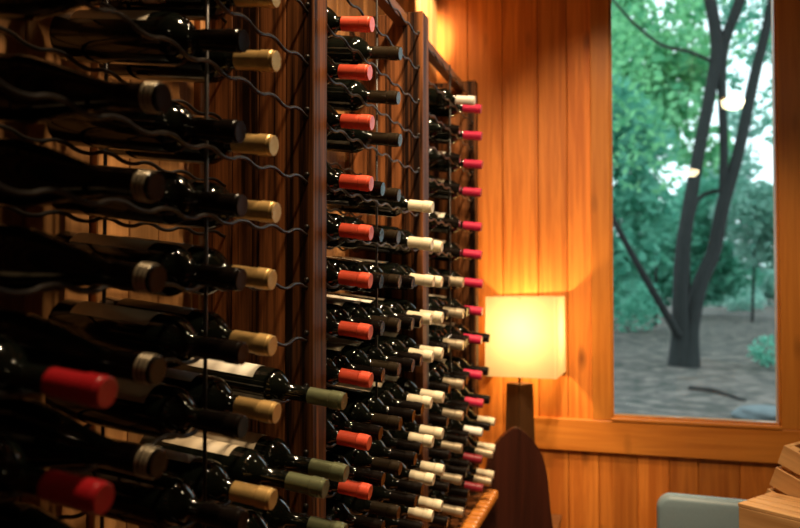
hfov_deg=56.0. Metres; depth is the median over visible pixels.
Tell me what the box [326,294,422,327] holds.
wine bottle
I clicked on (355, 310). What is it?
wine bottle
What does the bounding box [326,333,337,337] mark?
wire shelf
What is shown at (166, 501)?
wine bottle
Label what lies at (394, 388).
wine bottle
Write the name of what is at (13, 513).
wine bottle
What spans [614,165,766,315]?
tree
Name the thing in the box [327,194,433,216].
wine bottle
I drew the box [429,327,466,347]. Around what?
wine bottle
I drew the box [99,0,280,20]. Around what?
wine bottle
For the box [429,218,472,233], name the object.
wire shelf
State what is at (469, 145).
wire shelf
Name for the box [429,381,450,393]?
wine bottle
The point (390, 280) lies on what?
wine bottle
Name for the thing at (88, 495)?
wine bottle
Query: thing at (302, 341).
wire shelf
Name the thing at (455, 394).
wine bottle
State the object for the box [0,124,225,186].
wire shelf
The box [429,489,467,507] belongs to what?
wine bottle
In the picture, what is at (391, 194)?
wine bottle
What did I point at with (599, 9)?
trim
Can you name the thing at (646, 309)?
shrub
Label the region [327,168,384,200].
wine bottle
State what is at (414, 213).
wire shelf
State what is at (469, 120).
wire shelf
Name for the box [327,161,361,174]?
wire shelf
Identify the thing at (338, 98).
wine bottle
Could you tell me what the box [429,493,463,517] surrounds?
wine bottle
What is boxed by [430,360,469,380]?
wine bottle
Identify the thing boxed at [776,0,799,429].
trim
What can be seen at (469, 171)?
wire shelf
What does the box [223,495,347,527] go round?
wine bottle
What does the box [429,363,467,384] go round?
wine bottle
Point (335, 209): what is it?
wire shelf
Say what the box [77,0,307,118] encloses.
wire shelf
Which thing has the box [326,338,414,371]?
wine bottle
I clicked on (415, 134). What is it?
wire shelf
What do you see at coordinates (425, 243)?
wine bottle
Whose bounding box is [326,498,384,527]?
wine bottle
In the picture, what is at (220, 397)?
wine bottle
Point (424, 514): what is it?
wine bottle
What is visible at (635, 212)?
tree
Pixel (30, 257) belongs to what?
wine bottle
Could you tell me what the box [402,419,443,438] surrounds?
wine bottle
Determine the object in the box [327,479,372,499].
wine bottle
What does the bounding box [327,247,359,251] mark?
wire shelf
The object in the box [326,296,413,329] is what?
wine bottle
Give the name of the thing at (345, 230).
wine bottle
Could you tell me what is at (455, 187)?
wine bottle
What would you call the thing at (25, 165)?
wine bottle
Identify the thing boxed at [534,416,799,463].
trim
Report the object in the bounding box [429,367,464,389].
wine bottle
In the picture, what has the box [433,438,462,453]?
wine bottle
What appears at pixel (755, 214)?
tree
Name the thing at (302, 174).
wire shelf
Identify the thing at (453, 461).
wine bottle
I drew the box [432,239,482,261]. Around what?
wine bottle
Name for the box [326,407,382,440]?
wine bottle
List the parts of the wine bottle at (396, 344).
bottle glass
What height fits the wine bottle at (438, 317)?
0.096 m
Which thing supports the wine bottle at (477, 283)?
in the wine rack
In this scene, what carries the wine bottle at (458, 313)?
in the wine rack
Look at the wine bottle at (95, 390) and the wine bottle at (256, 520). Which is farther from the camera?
the wine bottle at (256, 520)
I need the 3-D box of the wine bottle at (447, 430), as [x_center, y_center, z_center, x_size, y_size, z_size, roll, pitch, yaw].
[0.092,0.570,2.638,0.304,0.096,0.076,0,-1,17]
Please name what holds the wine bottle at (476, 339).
in the wine rack
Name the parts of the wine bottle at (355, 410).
bottle glass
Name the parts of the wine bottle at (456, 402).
bottle glass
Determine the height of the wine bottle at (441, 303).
0.096 m
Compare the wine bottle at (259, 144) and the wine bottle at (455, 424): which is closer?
the wine bottle at (259, 144)
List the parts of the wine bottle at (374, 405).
bottle glass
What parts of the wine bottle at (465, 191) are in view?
bottle glass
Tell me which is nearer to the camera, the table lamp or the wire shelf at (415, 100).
the wire shelf at (415, 100)
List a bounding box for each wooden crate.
[738,492,799,527]
[766,441,799,497]
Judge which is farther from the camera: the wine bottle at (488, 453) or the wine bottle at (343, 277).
the wine bottle at (488, 453)
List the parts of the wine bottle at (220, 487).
bottle glass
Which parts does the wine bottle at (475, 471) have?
bottle glass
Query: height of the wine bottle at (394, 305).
0.096 m
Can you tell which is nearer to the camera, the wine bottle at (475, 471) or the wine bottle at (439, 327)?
the wine bottle at (439, 327)
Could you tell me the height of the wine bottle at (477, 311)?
0.096 m
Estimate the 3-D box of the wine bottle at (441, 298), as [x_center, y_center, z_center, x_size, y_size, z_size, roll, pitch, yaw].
[0.098,0.141,2.649,0.304,0.096,0.076,0,-1,16]
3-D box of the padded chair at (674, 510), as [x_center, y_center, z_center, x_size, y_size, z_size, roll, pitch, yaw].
[1.187,1.179,2.720,0.470,0.772,0.492,-1,-1,21]
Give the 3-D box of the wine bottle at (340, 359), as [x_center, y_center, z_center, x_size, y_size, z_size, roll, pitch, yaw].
[-0.181,0.219,1.681,0.304,0.096,0.075,0,-1,16]
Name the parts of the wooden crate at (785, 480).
corner post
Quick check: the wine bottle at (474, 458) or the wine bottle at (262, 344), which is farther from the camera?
the wine bottle at (474, 458)
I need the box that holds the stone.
[730,405,775,420]
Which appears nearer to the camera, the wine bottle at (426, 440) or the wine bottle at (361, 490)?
the wine bottle at (361, 490)
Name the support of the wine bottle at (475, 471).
in the wine rack
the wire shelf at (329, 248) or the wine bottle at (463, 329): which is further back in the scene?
the wine bottle at (463, 329)
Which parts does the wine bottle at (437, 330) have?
bottle glass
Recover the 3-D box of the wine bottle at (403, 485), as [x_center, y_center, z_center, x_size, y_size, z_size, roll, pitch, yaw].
[-0.087,0.552,1.964,0.304,0.096,0.076,0,-1,17]
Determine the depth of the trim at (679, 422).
3.22 m
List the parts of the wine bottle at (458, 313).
bottle glass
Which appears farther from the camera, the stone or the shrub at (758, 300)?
the shrub at (758, 300)
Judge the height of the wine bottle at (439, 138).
0.096 m
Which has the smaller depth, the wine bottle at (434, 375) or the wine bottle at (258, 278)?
the wine bottle at (258, 278)
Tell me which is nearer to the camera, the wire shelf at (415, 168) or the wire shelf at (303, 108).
the wire shelf at (303, 108)
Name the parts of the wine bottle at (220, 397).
bottle glass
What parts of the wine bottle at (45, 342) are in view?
bottle glass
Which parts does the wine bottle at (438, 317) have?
bottle glass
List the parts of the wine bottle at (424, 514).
bottle glass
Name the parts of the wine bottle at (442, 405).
bottle glass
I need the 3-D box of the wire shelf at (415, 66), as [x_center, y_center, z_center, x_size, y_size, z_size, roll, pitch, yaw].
[-0.052,-0.578,1.866,0.007,0.014,0.730,0,-1,17]
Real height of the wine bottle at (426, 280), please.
0.096 m
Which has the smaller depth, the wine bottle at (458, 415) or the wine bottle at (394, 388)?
the wine bottle at (394, 388)
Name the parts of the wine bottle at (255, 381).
bottle glass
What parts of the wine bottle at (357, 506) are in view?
bottle glass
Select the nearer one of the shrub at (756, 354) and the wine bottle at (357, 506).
the wine bottle at (357, 506)
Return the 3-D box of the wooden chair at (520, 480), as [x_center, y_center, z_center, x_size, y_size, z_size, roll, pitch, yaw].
[0.467,1.112,2.886,0.316,0.915,0.310,0,-1,-1]
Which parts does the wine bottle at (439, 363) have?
bottle glass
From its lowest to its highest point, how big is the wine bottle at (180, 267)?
0.096 m
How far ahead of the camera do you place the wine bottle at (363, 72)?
1.55 m
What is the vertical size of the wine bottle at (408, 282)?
0.096 m
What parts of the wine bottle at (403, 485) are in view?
bottle glass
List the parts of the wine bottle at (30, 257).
bottle glass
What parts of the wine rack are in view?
upright rod, upright rod, divider panel, upright rod, divider panel, rail, rail, upright rod, divider panel, board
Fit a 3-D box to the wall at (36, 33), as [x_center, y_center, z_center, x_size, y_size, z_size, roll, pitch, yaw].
[-0.837,-0.140,0.414,0.100,3.300,6.900,0,-1,17]
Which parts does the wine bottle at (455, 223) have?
bottle glass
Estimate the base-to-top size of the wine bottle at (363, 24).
0.096 m
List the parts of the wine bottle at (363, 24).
bottle glass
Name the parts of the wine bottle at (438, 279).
bottle glass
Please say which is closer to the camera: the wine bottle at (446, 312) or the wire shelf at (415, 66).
the wire shelf at (415, 66)
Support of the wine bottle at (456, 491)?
in the wine rack
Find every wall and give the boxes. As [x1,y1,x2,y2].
[0,0,436,527]
[437,0,781,527]
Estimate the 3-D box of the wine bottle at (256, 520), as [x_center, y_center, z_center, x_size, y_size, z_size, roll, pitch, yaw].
[-0.277,0.433,1.249,0.338,0.096,0.074,0,-1,18]
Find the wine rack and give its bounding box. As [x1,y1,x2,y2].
[0,0,497,527]
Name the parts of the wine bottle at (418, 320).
bottle glass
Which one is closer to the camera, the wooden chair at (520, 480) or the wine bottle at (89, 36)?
the wine bottle at (89, 36)
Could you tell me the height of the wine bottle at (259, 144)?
0.096 m
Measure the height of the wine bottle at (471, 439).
0.096 m
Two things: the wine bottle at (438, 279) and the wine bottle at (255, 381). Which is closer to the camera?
the wine bottle at (255, 381)
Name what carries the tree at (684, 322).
on the ground
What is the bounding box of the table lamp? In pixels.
[485,296,565,441]
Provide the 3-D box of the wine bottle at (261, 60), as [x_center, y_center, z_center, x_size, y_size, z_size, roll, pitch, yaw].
[-0.329,-0.329,1.176,0.304,0.096,0.076,0,-1,18]
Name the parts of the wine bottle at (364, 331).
bottle glass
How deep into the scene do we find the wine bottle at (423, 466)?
2.12 m
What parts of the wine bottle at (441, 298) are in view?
bottle glass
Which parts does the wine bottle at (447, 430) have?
bottle glass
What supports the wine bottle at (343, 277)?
in the wine rack
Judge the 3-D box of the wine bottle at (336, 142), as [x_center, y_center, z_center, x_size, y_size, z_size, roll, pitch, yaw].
[-0.142,-0.310,1.786,0.304,0.096,0.075,0,-1,17]
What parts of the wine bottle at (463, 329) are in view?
bottle glass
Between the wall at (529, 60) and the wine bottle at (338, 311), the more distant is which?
the wall at (529, 60)
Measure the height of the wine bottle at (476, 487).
0.096 m
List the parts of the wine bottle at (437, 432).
bottle glass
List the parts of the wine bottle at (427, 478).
bottle glass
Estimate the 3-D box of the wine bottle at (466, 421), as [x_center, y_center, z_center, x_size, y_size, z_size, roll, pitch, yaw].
[0.189,0.579,2.826,0.304,0.096,0.075,0,-1,16]
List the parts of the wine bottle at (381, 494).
bottle glass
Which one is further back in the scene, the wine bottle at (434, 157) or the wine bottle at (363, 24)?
the wine bottle at (434, 157)
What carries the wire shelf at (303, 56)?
attached to the wine rack
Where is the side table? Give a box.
[551,514,561,527]
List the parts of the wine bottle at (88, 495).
bottle glass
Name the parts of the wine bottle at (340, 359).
bottle glass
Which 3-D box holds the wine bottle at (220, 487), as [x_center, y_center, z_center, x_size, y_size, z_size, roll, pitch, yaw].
[-0.332,0.327,1.163,0.304,0.096,0.075,0,-1,16]
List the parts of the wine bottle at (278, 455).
bottle glass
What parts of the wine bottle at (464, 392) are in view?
bottle glass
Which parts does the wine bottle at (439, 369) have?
bottle glass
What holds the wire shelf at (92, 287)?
attached to the wine rack
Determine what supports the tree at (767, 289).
on the ground
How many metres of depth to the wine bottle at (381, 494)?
1.82 m
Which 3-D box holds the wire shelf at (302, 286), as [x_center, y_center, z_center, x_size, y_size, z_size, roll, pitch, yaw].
[-0.293,0.033,1.056,0.007,0.014,0.793,0,-1,17]
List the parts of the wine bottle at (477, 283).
bottle glass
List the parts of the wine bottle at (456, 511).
bottle glass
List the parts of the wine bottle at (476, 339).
bottle glass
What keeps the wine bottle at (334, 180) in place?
in the wine rack
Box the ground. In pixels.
[614,298,775,418]
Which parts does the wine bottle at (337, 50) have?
bottle glass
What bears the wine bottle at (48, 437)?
in the wine rack
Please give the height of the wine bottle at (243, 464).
0.096 m
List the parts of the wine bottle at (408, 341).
bottle glass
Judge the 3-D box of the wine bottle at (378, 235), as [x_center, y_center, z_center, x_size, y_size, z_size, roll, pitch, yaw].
[-0.183,-0.086,1.685,0.304,0.096,0.076,0,-1,18]
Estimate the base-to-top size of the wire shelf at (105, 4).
0.014 m
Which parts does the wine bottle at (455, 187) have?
bottle glass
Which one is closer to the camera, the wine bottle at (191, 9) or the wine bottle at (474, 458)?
the wine bottle at (191, 9)
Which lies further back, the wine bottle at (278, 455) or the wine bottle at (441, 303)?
the wine bottle at (441, 303)
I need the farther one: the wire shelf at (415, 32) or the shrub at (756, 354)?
the shrub at (756, 354)
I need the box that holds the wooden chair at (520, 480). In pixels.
[480,427,552,527]
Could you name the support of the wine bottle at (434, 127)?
in the wine rack
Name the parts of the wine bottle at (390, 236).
bottle glass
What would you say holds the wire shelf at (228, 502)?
attached to the wine rack
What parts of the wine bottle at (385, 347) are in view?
bottle glass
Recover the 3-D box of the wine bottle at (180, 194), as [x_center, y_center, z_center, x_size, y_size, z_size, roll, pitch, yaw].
[-0.358,-0.103,1.073,0.304,0.096,0.075,0,-1,17]
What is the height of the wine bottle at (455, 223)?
0.096 m
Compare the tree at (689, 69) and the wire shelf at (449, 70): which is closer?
the wire shelf at (449, 70)
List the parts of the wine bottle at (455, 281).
bottle glass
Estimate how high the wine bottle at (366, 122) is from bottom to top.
0.096 m
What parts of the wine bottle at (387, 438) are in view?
bottle glass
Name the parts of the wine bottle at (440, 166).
bottle glass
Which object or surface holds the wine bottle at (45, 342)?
in the wine rack
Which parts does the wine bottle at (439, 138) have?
bottle glass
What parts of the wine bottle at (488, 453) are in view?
bottle glass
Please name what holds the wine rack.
on the floor
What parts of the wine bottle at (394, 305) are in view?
bottle glass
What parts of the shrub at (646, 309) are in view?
stem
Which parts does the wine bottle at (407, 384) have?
bottle glass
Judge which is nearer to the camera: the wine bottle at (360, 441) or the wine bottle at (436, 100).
the wine bottle at (360, 441)
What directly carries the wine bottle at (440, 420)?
in the wine rack
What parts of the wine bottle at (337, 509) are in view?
bottle glass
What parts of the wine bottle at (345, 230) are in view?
bottle glass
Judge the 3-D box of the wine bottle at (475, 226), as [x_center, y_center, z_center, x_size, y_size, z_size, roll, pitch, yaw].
[0.150,-0.156,2.748,0.304,0.096,0.075,0,-1,16]
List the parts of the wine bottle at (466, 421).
bottle glass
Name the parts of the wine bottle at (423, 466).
bottle glass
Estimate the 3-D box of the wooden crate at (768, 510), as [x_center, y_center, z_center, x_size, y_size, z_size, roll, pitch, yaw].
[1.077,0.734,1.863,0.172,0.220,0.404,1,-2,-37]
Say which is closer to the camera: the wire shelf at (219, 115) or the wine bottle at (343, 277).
the wire shelf at (219, 115)
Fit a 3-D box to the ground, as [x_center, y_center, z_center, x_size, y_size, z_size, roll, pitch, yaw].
[12.508,2.018,32.531,55.000,0.702,62.000,0,-1,17]
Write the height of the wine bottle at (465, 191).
0.096 m
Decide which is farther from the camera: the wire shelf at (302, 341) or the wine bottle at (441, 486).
the wine bottle at (441, 486)
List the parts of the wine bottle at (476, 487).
bottle glass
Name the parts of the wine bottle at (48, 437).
bottle glass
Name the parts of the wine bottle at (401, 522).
bottle glass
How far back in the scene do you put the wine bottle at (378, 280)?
1.65 m
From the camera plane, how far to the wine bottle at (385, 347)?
1.94 m
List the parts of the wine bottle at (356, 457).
bottle glass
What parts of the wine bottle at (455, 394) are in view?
bottle glass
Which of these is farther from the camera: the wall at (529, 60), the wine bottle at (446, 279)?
the wall at (529, 60)
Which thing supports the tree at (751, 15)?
on the ground
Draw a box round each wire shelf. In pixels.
[0,26,222,119]
[0,80,307,183]
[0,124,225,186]
[0,183,307,235]
[0,206,225,237]
[0,282,307,295]
[0,337,307,397]
[0,399,289,501]
[57,512,86,519]
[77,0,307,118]
[79,286,126,290]
[93,2,116,9]
[169,470,289,527]
[215,0,308,65]
[295,0,308,13]
[326,283,416,288]
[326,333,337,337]
[326,381,337,386]
[326,443,335,447]
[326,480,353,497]
[327,24,418,103]
[327,73,418,138]
[327,123,418,172]
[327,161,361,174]
[327,184,418,216]
[327,208,361,217]
[327,233,418,251]
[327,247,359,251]
[346,0,418,69]
[387,0,418,35]
[429,49,469,95]
[429,81,472,124]
[429,113,472,149]
[429,146,472,175]
[429,179,472,201]
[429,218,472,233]
[429,251,471,259]
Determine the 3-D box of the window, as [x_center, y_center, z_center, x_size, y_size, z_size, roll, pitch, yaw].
[1.279,-0.319,3.303,0.682,2.005,0.057,0,-1,17]
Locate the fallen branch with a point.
(697, 388)
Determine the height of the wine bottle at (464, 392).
0.096 m
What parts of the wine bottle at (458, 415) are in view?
bottle glass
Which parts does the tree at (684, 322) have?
stem, stem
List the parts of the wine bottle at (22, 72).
bottle glass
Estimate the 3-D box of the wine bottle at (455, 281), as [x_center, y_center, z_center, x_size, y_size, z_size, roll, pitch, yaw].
[0.059,0.035,2.445,0.304,0.096,0.076,0,-1,18]
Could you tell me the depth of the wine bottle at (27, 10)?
0.87 m
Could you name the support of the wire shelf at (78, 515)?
attached to the wine rack
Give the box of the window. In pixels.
[609,0,780,425]
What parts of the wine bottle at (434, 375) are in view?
bottle glass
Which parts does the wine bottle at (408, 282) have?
bottle glass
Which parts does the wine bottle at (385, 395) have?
bottle glass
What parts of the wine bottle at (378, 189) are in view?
bottle glass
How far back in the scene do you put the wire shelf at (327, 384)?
1.55 m
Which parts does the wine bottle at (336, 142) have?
bottle glass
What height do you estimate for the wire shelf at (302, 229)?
0.014 m
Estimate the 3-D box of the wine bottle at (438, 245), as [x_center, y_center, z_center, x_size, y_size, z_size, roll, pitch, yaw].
[-0.024,-0.072,2.177,0.304,0.096,0.075,0,-1,17]
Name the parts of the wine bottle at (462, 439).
bottle glass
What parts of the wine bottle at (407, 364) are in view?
bottle glass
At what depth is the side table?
3.29 m
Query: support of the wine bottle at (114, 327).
in the wine rack
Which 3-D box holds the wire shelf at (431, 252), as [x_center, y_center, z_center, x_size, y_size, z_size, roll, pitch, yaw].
[0.181,-0.031,2.619,0.007,0.014,0.729,0,-1,17]
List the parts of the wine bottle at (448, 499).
bottle glass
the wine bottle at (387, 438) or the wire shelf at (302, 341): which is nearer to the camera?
the wire shelf at (302, 341)
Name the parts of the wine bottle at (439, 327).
bottle glass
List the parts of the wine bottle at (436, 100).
bottle glass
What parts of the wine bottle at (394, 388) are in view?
bottle glass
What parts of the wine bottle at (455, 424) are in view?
bottle glass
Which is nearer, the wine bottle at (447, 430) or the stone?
the wine bottle at (447, 430)
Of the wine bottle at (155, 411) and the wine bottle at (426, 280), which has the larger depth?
the wine bottle at (426, 280)
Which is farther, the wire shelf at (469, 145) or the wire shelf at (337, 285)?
the wire shelf at (469, 145)
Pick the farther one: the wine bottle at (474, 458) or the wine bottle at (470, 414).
the wine bottle at (470, 414)
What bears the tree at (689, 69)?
on the ground
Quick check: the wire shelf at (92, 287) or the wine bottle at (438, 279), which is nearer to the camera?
the wire shelf at (92, 287)
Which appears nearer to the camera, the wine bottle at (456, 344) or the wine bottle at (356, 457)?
the wine bottle at (356, 457)
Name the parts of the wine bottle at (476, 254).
bottle glass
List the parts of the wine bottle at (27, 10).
bottle glass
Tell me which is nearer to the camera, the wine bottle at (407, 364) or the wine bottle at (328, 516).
the wine bottle at (328, 516)
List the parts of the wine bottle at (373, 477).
bottle glass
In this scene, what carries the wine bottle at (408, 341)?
in the wine rack
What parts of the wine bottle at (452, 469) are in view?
bottle glass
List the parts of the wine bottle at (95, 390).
bottle glass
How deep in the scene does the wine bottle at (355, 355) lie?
1.74 m
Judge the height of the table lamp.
0.976 m
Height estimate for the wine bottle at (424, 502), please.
0.096 m
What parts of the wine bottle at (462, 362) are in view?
bottle glass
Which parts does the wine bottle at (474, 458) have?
bottle glass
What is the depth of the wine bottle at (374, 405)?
1.83 m
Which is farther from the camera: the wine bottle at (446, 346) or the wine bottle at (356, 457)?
the wine bottle at (446, 346)
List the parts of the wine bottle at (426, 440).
bottle glass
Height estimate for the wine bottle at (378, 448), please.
0.096 m
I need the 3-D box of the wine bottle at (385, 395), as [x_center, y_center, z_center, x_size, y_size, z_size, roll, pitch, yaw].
[-0.086,0.348,1.968,0.304,0.096,0.076,0,-1,18]
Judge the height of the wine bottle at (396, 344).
0.096 m
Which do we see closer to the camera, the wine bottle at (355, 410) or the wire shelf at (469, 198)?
the wine bottle at (355, 410)
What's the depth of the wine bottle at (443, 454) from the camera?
2.30 m
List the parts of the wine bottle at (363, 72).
bottle glass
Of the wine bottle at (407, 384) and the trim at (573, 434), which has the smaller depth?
the wine bottle at (407, 384)
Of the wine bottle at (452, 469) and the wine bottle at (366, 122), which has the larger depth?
the wine bottle at (452, 469)
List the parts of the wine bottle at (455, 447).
bottle glass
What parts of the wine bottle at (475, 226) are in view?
bottle glass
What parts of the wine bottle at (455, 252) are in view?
bottle glass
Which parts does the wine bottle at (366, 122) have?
bottle glass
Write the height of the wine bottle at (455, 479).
0.096 m
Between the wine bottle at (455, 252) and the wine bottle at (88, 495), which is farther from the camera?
the wine bottle at (455, 252)
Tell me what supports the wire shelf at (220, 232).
attached to the wine rack
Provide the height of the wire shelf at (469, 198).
0.014 m
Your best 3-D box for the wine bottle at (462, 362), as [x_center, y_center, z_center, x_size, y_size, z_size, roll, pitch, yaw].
[0.184,0.375,2.832,0.304,0.096,0.075,0,-1,16]
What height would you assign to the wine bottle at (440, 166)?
0.096 m
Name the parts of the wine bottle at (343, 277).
bottle glass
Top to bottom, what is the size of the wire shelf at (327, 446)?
0.014 m
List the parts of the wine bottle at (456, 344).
bottle glass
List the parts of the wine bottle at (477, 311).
bottle glass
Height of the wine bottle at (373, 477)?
0.096 m
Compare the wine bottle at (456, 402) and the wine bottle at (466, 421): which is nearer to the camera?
the wine bottle at (456, 402)
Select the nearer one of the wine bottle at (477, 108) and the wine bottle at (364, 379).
the wine bottle at (364, 379)
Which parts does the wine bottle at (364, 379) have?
bottle glass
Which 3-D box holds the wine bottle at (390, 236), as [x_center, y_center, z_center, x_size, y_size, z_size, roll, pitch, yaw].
[-0.146,-0.085,1.781,0.304,0.096,0.075,0,-1,18]
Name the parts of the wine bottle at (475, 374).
bottle glass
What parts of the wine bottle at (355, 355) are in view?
bottle glass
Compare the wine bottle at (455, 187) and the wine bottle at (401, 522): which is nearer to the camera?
the wine bottle at (401, 522)
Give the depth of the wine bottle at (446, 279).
2.31 m
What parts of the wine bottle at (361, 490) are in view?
bottle glass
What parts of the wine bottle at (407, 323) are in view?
bottle glass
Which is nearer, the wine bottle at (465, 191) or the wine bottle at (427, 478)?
the wine bottle at (427, 478)
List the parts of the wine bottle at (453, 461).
bottle glass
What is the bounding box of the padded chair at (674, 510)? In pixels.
[657,493,746,527]
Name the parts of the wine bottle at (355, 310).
bottle glass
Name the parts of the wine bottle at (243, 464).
bottle glass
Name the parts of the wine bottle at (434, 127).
bottle glass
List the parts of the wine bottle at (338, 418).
bottle glass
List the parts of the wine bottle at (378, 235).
bottle glass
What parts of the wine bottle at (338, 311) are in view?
bottle glass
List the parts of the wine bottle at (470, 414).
bottle glass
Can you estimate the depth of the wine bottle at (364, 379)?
1.54 m
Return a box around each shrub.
[613,279,665,331]
[723,286,766,310]
[747,334,774,366]
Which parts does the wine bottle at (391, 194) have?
bottle glass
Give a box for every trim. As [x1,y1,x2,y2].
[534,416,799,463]
[590,0,611,419]
[612,417,781,429]
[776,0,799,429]
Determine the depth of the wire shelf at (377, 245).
1.85 m
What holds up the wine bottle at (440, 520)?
in the wine rack
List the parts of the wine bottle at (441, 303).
bottle glass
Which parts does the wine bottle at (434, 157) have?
bottle glass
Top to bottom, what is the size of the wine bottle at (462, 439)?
0.096 m
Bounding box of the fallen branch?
[688,385,746,400]
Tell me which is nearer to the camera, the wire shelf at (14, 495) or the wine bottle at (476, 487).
the wire shelf at (14, 495)
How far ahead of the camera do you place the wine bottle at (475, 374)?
2.69 m
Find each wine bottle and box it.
[0,0,164,20]
[0,53,171,124]
[0,138,164,207]
[0,223,165,294]
[0,308,166,385]
[0,334,117,407]
[0,397,167,478]
[0,433,113,514]
[0,500,72,527]
[45,375,248,439]
[46,101,245,153]
[48,299,248,367]
[49,10,248,65]
[50,465,248,527]
[51,164,247,224]
[55,231,246,295]
[98,49,280,82]
[98,115,278,164]
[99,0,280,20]
[99,296,276,358]
[109,235,276,294]
[113,438,277,509]
[118,179,280,229]
[138,502,268,527]
[139,435,328,497]
[161,368,280,423]
[172,358,346,409]
[187,428,348,481]
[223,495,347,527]
[326,258,383,291]
[326,259,372,289]
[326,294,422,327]
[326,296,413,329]
[326,299,400,331]
[326,303,384,337]
[326,308,372,339]
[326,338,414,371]
[326,342,400,376]
[326,349,384,383]
[326,355,373,387]
[326,386,414,422]
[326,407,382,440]
[326,417,371,450]
[326,444,401,474]
[326,450,384,486]
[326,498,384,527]
[326,513,332,519]
[327,6,374,39]
[327,35,402,64]
[327,55,372,85]
[327,78,400,111]
[327,103,374,135]
[327,128,401,152]
[327,163,373,194]
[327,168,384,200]
[327,188,400,206]
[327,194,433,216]
[327,212,373,242]
[327,213,383,246]
[327,257,401,291]
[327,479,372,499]
[329,292,432,324]
[332,256,434,289]
[332,493,400,519]
[333,257,414,291]
[334,383,423,414]
[336,215,400,247]
[337,336,422,365]
[342,223,433,252]
[342,397,402,430]
[344,229,442,255]
[345,292,443,322]
[348,479,417,507]
[363,512,423,527]
[368,440,416,464]
[370,469,423,495]
[372,335,433,362]
[372,380,432,408]
[381,428,422,454]
[383,331,443,358]
[383,501,433,521]
[384,374,444,402]
[386,425,433,447]
[394,463,434,485]
[396,490,442,511]
[397,264,442,289]
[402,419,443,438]
[405,459,444,475]
[429,87,475,109]
[429,104,481,117]
[429,117,460,137]
[429,123,482,144]
[429,146,460,166]
[429,151,482,172]
[429,175,460,195]
[429,178,481,199]
[429,212,460,230]
[429,212,481,233]
[429,247,461,259]
[429,267,464,289]
[429,274,450,286]
[429,294,482,317]
[429,295,470,315]
[429,296,467,316]
[429,298,464,318]
[429,307,448,319]
[429,324,469,344]
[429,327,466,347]
[429,329,464,349]
[429,341,449,352]
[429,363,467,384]
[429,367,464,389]
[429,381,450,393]
[429,402,463,420]
[429,413,448,426]
[429,447,450,460]
[429,458,467,476]
[429,480,449,492]
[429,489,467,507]
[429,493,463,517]
[429,514,448,527]
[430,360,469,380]
[431,322,482,344]
[431,424,467,445]
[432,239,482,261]
[433,322,489,341]
[433,358,482,379]
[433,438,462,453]
[435,268,483,289]
[435,472,462,484]
[437,480,469,497]
[438,402,467,415]
[441,426,468,438]
[442,355,488,375]
[443,457,469,469]
[444,396,469,409]
[445,388,483,407]
[447,419,482,436]
[451,452,482,463]
[451,481,483,492]
[457,386,489,403]
[460,416,490,430]
[462,441,493,458]
[462,470,491,485]
[467,408,494,425]
[468,435,495,451]
[469,462,494,478]
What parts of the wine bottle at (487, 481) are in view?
bottle glass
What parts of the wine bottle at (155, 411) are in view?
bottle glass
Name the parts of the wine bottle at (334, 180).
bottle glass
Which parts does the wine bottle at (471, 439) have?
bottle glass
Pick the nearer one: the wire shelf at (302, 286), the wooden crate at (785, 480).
the wire shelf at (302, 286)
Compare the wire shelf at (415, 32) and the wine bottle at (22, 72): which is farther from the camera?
the wire shelf at (415, 32)
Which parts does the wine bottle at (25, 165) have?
bottle glass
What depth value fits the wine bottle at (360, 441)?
1.53 m
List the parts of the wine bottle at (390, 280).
bottle glass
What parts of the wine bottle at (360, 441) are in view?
bottle glass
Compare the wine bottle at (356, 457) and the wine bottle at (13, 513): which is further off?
the wine bottle at (356, 457)
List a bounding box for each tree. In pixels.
[611,0,733,326]
[611,0,770,367]
[612,72,683,304]
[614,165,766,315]
[708,99,773,321]
[708,262,774,306]
[716,0,772,145]
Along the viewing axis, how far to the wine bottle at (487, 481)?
2.78 m
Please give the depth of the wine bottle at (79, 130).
1.04 m
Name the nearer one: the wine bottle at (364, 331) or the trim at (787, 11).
the wine bottle at (364, 331)
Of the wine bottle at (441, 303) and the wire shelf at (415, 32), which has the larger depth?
the wine bottle at (441, 303)
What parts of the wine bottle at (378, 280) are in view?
bottle glass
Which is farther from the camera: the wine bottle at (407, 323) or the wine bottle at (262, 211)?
the wine bottle at (407, 323)
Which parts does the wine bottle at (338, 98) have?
bottle glass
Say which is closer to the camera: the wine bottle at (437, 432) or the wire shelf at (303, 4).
the wire shelf at (303, 4)
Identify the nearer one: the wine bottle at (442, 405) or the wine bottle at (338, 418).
the wine bottle at (338, 418)
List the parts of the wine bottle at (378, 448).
bottle glass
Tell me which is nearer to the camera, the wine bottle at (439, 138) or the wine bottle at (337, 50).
the wine bottle at (337, 50)
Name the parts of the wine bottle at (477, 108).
bottle glass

